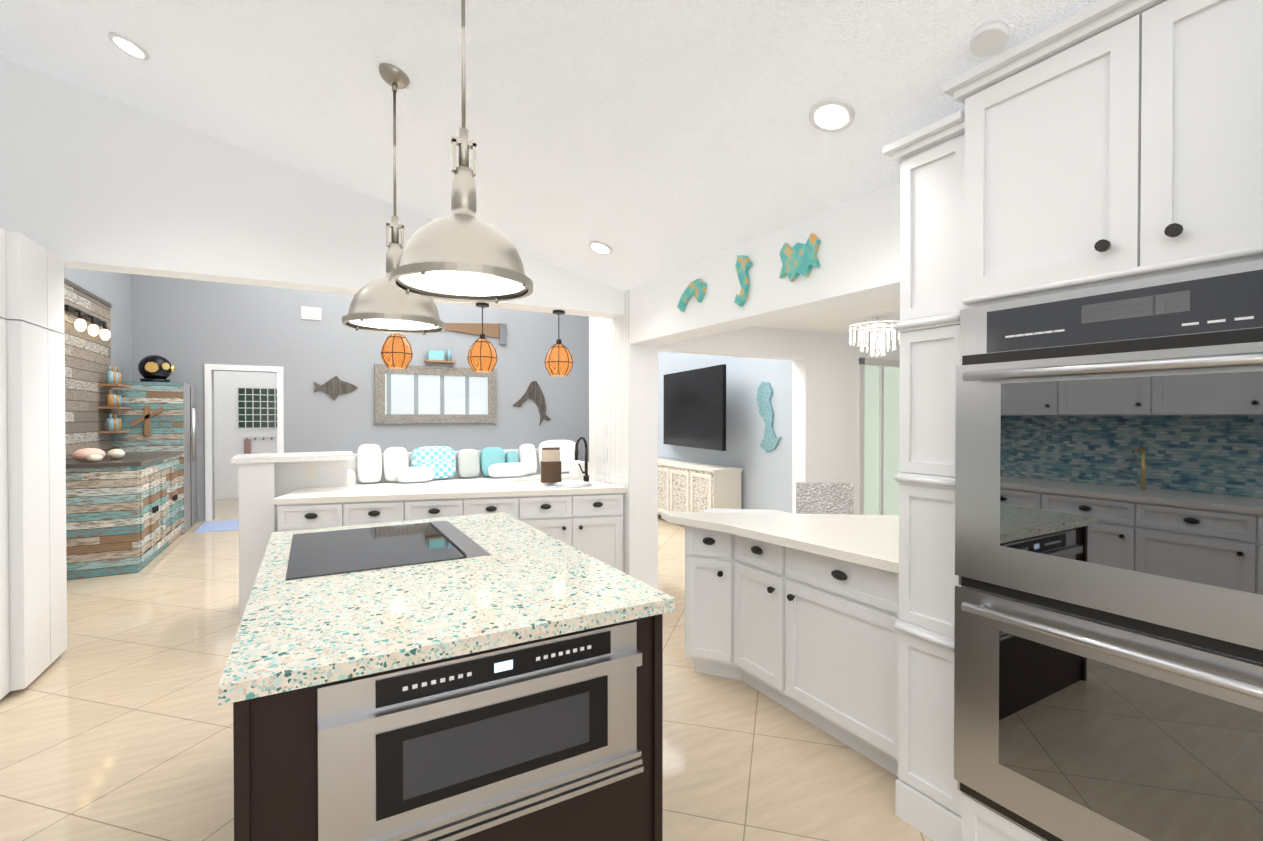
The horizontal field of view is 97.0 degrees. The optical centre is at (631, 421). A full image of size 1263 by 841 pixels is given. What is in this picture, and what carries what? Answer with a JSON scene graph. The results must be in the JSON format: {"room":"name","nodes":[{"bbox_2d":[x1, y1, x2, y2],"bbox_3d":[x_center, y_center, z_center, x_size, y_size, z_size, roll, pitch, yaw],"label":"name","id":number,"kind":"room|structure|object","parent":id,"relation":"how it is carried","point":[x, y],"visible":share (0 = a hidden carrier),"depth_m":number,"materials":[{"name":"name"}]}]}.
{"room":"kitchen","nodes":[
{"label":"kitchen","id":0,"kind":"room"},
{"bbox_2d":[64,268,131,459],"bbox_3d":[-3.421,-0.874,1.504,0.200,4.700,14.200,0,1,-30],"label":"wall","id":1,"kind":"structure","parent":0,"point":[113,289],"depth_m":6.98,"materials":[{"name":"white paint"}]},
{"bbox_2d":[63,278,111,458],"bbox_3d":[-5.357,-0.511,5.140,0.029,1.770,3.630,0,1,-30],"label":"panel","id":2,"kind":"object","parent":1,"relation":"attached to","point":[87,359],"visible":0.35,"depth_m":5.96,"materials":[{"name":"brown wood"}]},
{"bbox_2d":[64,304,109,339],"bbox_3d":[-5.737,-1.025,5.938,0.125,0.235,1.100,0,1,-30],"label":"wall light","id":3,"kind":"object","parent":2,"relation":"attached to","point":[81,325],"visible":1,"depth_m":5.91,"materials":[{"name":"white glass"}]},
{"bbox_2d":[98,366,129,387],"bbox_3d":[-6.048,-0.523,6.542,0.180,0.230,0.450,0,1,-30],"label":"shelf","id":4,"kind":"object","parent":2,"relation":"attached to","point":[113,378],"depth_m":6.46,"materials":[{"name":"brown"}]},
{"bbox_2d":[98,389,129,408],"bbox_3d":[-6.048,-0.263,6.545,0.180,0.230,0.450,0,1,-30],"label":"shelf","id":5,"kind":"object","parent":2,"relation":"attached to","point":[114,399],"depth_m":6.41,"materials":[{"name":"brown wood"}]},
{"bbox_2d":[98,413,130,432],"bbox_3d":[-6.048,0.017,6.547,0.180,0.230,0.450,0,1,-30],"label":"shelf","id":6,"kind":"object","parent":2,"relation":"attached to","point":[114,420],"depth_m":6.47,"materials":[{"name":"brown"}]},
{"bbox_2d":[214,371,276,498],"bbox_3d":[-6.338,0.057,9.461,2.100,2.700,2.500,0,1,-30],"label":"wall","id":7,"kind":"structure","parent":0,"point":[245,412],"depth_m":10.28,"materials":[{"name":"white paint"}]},
{"bbox_2d":[231,451,354,620],"bbox_3d":[-2.664,0.855,4.454,0.800,1.190,0.530,0,1,-30],"label":"wall","id":8,"kind":"structure","parent":0,"point":[265,480],"depth_m":4.16,"materials":[{"name":"white paint"}]},
{"bbox_2d":[0,56,623,318],"bbox_3d":[-2.223,-2.054,4.003,4.437,2.385,0.220,0,1,-16],"label":"header beam","id":9,"kind":"structure","parent":0,"point":[92,180],"depth_m":3.68,"materials":[{"name":"white paint"}]},
{"bbox_2d":[380,333,412,368],"bbox_3d":[-1.744,-0.665,4.154,0.228,0.539,0.228,0,1,-30],"label":"rattan pendant light","id":10,"kind":"object","parent":9,"relation":"hanging from","point":[396,352],"visible":0.98,"depth_m":4.09,"materials":[{"name":"brown"}]},
{"bbox_2d":[467,303,497,371],"bbox_3d":[-1.153,-0.648,4.325,0.228,0.526,0.228,0,1,-30],"label":"rattan pendant light","id":11,"kind":"object","parent":9,"relation":"hanging from","point":[482,355],"visible":1,"depth_m":4.26,"materials":[{"name":"brown wicker"}]},
{"bbox_2d":[544,310,572,375],"bbox_3d":[-0.583,-0.627,4.490,0.228,0.522,0.228,0,1,-30],"label":"rattan pendant light","id":12,"kind":"object","parent":9,"relation":"hanging from","point":[558,361],"visible":1,"depth_m":4.43,"materials":[{"name":"brown wicker"}]},
{"bbox_2d":[131,274,588,521],"bbox_3d":[-3.775,-0.942,9.347,7.350,4.700,0.220,0,1,-30],"label":"wall","id":13,"kind":"structure","parent":0,"point":[197,333],"depth_m":8.69,"materials":[{"name":"grey paint"}]},
{"bbox_2d":[301,306,320,319],"bbox_3d":[-4.910,-1.660,8.578,0.264,0.187,0.020,0,1,-30],"label":"air vent","id":14,"kind":"object","parent":13,"relation":"in","point":[312,313],"visible":1,"depth_m":8.57,"materials":[{"name":"white plastic"}]},
{"bbox_2d":[314,376,357,399],"bbox_3d":[-4.617,-0.522,8.748,0.611,0.391,0.028,0,1,-30],"label":"art","id":15,"kind":"object","parent":13,"relation":"attached to","point":[334,387],"visible":0.92,"depth_m":8.73,"materials":[{"name":"wood"}]},
{"bbox_2d":[374,364,496,423],"bbox_3d":[-3.274,-0.452,9.498,1.981,0.959,0.060,0,1,-30],"label":"wall mirror","id":16,"kind":"object","parent":13,"relation":"attached to","point":[421,394],"visible":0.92,"depth_m":9.46,"materials":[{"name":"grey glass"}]},
{"bbox_2d":[424,349,455,362],"bbox_3d":[-3.238,-1.116,9.466,0.491,0.230,0.140,0,1,-30],"label":"decor","id":17,"kind":"object","parent":13,"relation":"attached to","point":[435,356],"visible":1,"depth_m":9.40,"materials":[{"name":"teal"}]},
{"bbox_2d":[445,323,506,344],"bbox_3d":[-3.194,-1.566,9.531,2.164,0.372,0.055,0,1,-30],"label":"art","id":18,"kind":"object","parent":13,"relation":"attached to","point":[499,330],"visible":0.72,"depth_m":9.86,"materials":[{"name":"brown wood"}]},
{"bbox_2d":[512,381,550,424],"bbox_3d":[-1.836,-0.343,10.334,0.753,0.827,0.028,0,1,-30],"label":"art","id":19,"kind":"object","parent":13,"relation":"attached to","point":[534,392],"visible":0.92,"depth_m":10.36,"materials":[{"name":"wood"}]},
{"bbox_2d":[0,498,932,840],"bbox_3d":[-0.100,1.515,3.878,20.000,0.120,21.000,0,1,-30],"label":"floor","id":20,"kind":"structure","parent":0,"point":[116,722],"depth_m":2.58,"materials":[{"name":"tile"}]},
{"bbox_2d":[0,228,66,699],"bbox_3d":[-3.565,0.225,2.755,0.772,2.480,1.300,0,1,-30],"label":"pantry","id":21,"kind":"object","parent":20,"relation":"on","point":[33,604],"visible":1,"depth_m":3.08,"materials":[{"name":"white wood"}]},
{"bbox_2d":[66,459,165,579],"bbox_3d":[-5.225,0.930,5.605,0.668,1.020,0.985,0,1,-30],"label":"base cabinet","id":22,"kind":"object","parent":20,"relation":"on","point":[124,515],"depth_m":5.25,"materials":[{"name":"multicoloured wood"}]},
{"bbox_2d":[66,451,181,466],"bbox_3d":[-5.459,0.397,6.022,0.680,0.040,2.010,0,1,-30],"label":"countertop","id":23,"kind":"structure","parent":22,"relation":"on","point":[131,459],"depth_m":5.50,"materials":[{"name":"grey stone"}]},
{"bbox_2d":[72,448,124,461],"bbox_3d":[-5.246,0.317,5.475,0.389,0.128,0.630,0,1,-30],"label":"shells","id":24,"kind":"object","parent":23,"relation":"on","point":[91,454],"visible":1,"depth_m":5.33,"materials":[{"name":"beige"}]},
{"bbox_2d":[111,381,196,534],"bbox_3d":[-6.160,0.466,7.301,0.727,1.920,0.955,0,1,-30],"label":"refrigerator","id":25,"kind":"object","parent":20,"relation":"on","point":[158,416],"visible":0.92,"depth_m":6.98,"materials":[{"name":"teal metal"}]},
{"bbox_2d":[138,355,174,381],"bbox_3d":[-6.095,-0.674,7.170,0.360,0.360,0.370,0,1,-30],"label":"helmet","id":26,"kind":"object","parent":25,"relation":"on","point":[154,368],"visible":0.96,"depth_m":7.07,"materials":[{"name":"black metal"}]},
{"bbox_2d":[166,455,181,547],"bbox_3d":[-5.713,0.923,6.461,0.668,1.020,0.985,0,1,-30],"label":"base cabinet","id":27,"kind":"object","parent":20,"relation":"on","point":[173,472],"depth_m":6.62,"materials":[{"name":"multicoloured wood"}]},
{"bbox_2d":[194,520,238,532],"bbox_3d":[-5.522,1.417,7.636,0.600,0.012,0.800,0,1,-30],"label":"rug","id":28,"kind":"object","parent":20,"relation":"on","point":[216,526],"visible":0.64,"depth_m":7.52,"materials":[{"name":"blue fabric"}]},
{"bbox_2d":[222,608,674,840],"bbox_3d":[-0.793,1.025,2.202,1.096,0.890,1.750,0,1,-30],"label":"kitchen island","id":29,"kind":"object","parent":20,"relation":"on","point":[490,677],"depth_m":1.44,"materials":[{"name":"black"}]},
{"bbox_2d":[218,512,674,705],"bbox_3d":[-0.803,0.560,2.215,1.140,0.040,1.780,0,1,-30],"label":"island countertop","id":30,"kind":"structure","parent":29,"relation":"on","point":[322,601],"depth_m":1.75,"materials":[{"name":"stone"}]},
{"bbox_2d":[273,437,625,571],"bbox_3d":[-1.337,0.792,4.472,2.516,1.317,0.642,0,1,-14],"label":"base cabinet","id":31,"kind":"object","parent":20,"relation":"on","point":[585,515],"depth_m":4.33,"materials":[{"name":"white wood"}]},
{"bbox_2d":[347,440,588,486],"bbox_3d":[-2.672,0.874,9.295,4.000,1.069,0.970,0,1,-30],"label":"sofa","id":32,"kind":"object","parent":20,"relation":"on","point":[371,465],"visible":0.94,"depth_m":9.11,"materials":[{"name":"white fabric"}]},
{"bbox_2d":[658,458,742,514],"bbox_3d":[0.720,1.005,7.920,0.470,0.830,2.020,0,1,-30],"label":"sideboard","id":33,"kind":"object","parent":20,"relation":"on","point":[684,486],"visible":0.56,"depth_m":7.30,"materials":[{"name":"beige wood"}]},
{"bbox_2d":[661,511,898,775],"bbox_3d":[0.877,1.023,2.994,0.773,0.880,1.634,0,1,-30],"label":"base cabinet","id":34,"kind":"object","parent":20,"relation":"on","point":[797,614],"depth_m":2.68,"materials":[{"name":"white wood"}]},
{"bbox_2d":[661,508,898,583],"bbox_3d":[1.098,0.563,3.030,1.350,0.040,1.485,0,1,-30],"label":"countertop","id":35,"kind":"structure","parent":34,"relation":"on","point":[862,547],"depth_m":2.77,"materials":[{"name":"white stone"}]},
{"bbox_2d":[796,482,853,514],"bbox_3d":[1.531,0.972,4.284,0.440,0.960,0.440,0,1,5],"label":"chair","id":36,"kind":"object","parent":20,"relation":"on","point":[822,498],"visible":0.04,"depth_m":4.47,"materials":[{"name":"grey fabric"}]},
{"bbox_2d":[883,0,1262,840],"bbox_3d":[1.490,0.179,1.699,0.744,2.590,1.240,0,1,-30],"label":"cabinet","id":37,"kind":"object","parent":20,"relation":"on","point":[1079,482],"depth_m":1.52,"materials":[{"name":"white wood"}]},
{"bbox_2d":[0,0,1098,290],"bbox_3d":[-0.116,-1.687,0.515,4.770,1.559,9.222,0,1,-30],"label":"ceiling","id":38,"kind":"structure","parent":0,"point":[648,140],"depth_m":2.58,"materials":[{"name":"white paint"}]},
{"bbox_2d":[108,32,149,60],"bbox_3d":[-2.637,-1.969,2.936,0.166,0.062,0.170,0,1,-30],"label":"recessed light","id":39,"kind":"object","parent":38,"relation":"in","point":[127,45],"visible":0.9,"depth_m":2.92,"materials":[{"name":"white"}]},
{"bbox_2d":[342,63,445,334],"bbox_3d":[-1.101,-1.046,2.603,0.444,1.224,0.444,0,1,-30],"label":"pendant light","id":40,"kind":"object","parent":38,"relation":"hanging from","point":[383,305],"visible":0.79,"depth_m":2.54,"materials":[{"name":"silver metal"}]},
{"bbox_2d":[390,0,532,303],"bbox_3d":[-0.545,-1.024,1.816,0.444,1.195,0.444,0,1,-30],"label":"pendant light","id":41,"kind":"object","parent":38,"relation":"hanging from","point":[461,252],"visible":1,"depth_m":1.74,"materials":[{"name":"silver metal"}]},
{"bbox_2d":[588,241,612,254],"bbox_3d":[-0.212,-1.188,3.824,0.166,0.062,0.170,0,1,-30],"label":"recessed light","id":42,"kind":"object","parent":38,"relation":"in","point":[600,247],"visible":1,"depth_m":3.81,"materials":[{"name":"white"}]},
{"bbox_2d":[809,98,854,132],"bbox_3d":[0.766,-1.169,2.138,0.166,0.062,0.170,0,1,-30],"label":"recessed light","id":43,"kind":"object","parent":38,"relation":"in","point":[831,115],"visible":1,"depth_m":2.12,"materials":[{"name":"white"}]},
{"bbox_2d":[969,21,1009,57],"bbox_3d":[1.072,-1.144,1.674,0.104,0.058,0.100,0,1,-30],"label":"smoke detector","id":44,"kind":"object","parent":38,"relation":"attached to","point":[990,39],"visible":0.92,"depth_m":1.66,"materials":[{"name":"white plastic"}]},
{"bbox_2d":[658,351,791,512],"bbox_3d":[0.613,-0.938,8.867,0.200,4.700,5.399,0,1,-30],"label":"wall","id":45,"kind":"structure","parent":0,"point":[766,480],"depth_m":7.11,"materials":[{"name":"grey paint"}]},
{"bbox_2d":[663,364,725,450],"bbox_3d":[0.827,-0.178,7.721,0.370,1.060,1.831,0,1,-30],"label":"screen","id":46,"kind":"object","parent":45,"relation":"attached to","point":[694,408],"visible":1,"depth_m":7.51,"materials":[{"name":"black plastic"}]},
{"bbox_2d":[757,382,780,451],"bbox_3d":[1.667,-0.061,6.789,0.026,0.860,0.400,0,1,-30],"label":"art","id":47,"kind":"object","parent":45,"relation":"attached to","point":[770,441],"visible":0.96,"depth_m":6.79},
{"bbox_2d":[630,182,899,345],"bbox_3d":[2.143,-0.021,1.212,0.530,3.000,7.770,0,1,-30],"label":"wall","id":48,"kind":"structure","parent":0,"point":[858,254],"depth_m":3.02,"materials":[{"name":"white paint"}]},
{"bbox_2d":[589,289,657,588],"bbox_3d":[-0.089,-0.153,4.842,0.272,3.200,0.750,0,1,-30],"label":"wall","id":49,"kind":"structure","parent":48,"relation":"attached to","point":[623,411],"depth_m":4.56,"materials":[{"name":"white paint"}]},
{"bbox_2d":[677,279,706,311],"bbox_3d":[0.397,-0.835,3.699,0.026,0.180,0.300,0,1,-30],"label":"art","id":50,"kind":"object","parent":48,"relation":"attached to","point":[696,288],"visible":1,"depth_m":3.66,"materials":[{"name":"ceramic"}]},
{"bbox_2d":[734,255,752,306],"bbox_3d":[0.652,-0.824,3.251,0.026,0.300,0.135,0,1,-30],"label":"art","id":51,"kind":"object","parent":48,"relation":"attached to","point":[744,265],"visible":0.98,"depth_m":3.24,"materials":[{"name":"metal"}]},
{"bbox_2d":[779,233,820,281],"bbox_3d":[0.864,-0.838,2.879,0.026,0.209,0.260,0,1,-30],"label":"art","id":52,"kind":"object","parent":48,"relation":"attached to","point":[797,259],"visible":0.9,"depth_m":2.86,"materials":[{"name":"metal"}]},
{"bbox_2d":[658,326,899,514],"bbox_3d":[2.626,-0.070,6.787,6.370,3.000,0.220,0,1,-30],"label":"wall","id":53,"kind":"structure","parent":0,"point":[845,410],"depth_m":6.56,"materials":[{"name":"white paint"}]},
{"bbox_2d":[756,296,899,340],"bbox_3d":[4.794,-1.027,2.973,6.370,0.080,8.620,0,1,-30],"label":"ceiling","id":54,"kind":"structure","parent":0,"point":[839,321],"depth_m":5.53,"materials":[{"name":"white paint"}]},
{"bbox_2d":[849,317,899,356],"bbox_3d":[2.370,-0.817,5.380,0.522,0.379,0.516,0,1,-30],"label":"chandelier","id":55,"kind":"object","parent":54,"relation":"hanging from","point":[873,331],"visible":0.92,"depth_m":5.32,"materials":[{"name":"white glass"}]}
]}

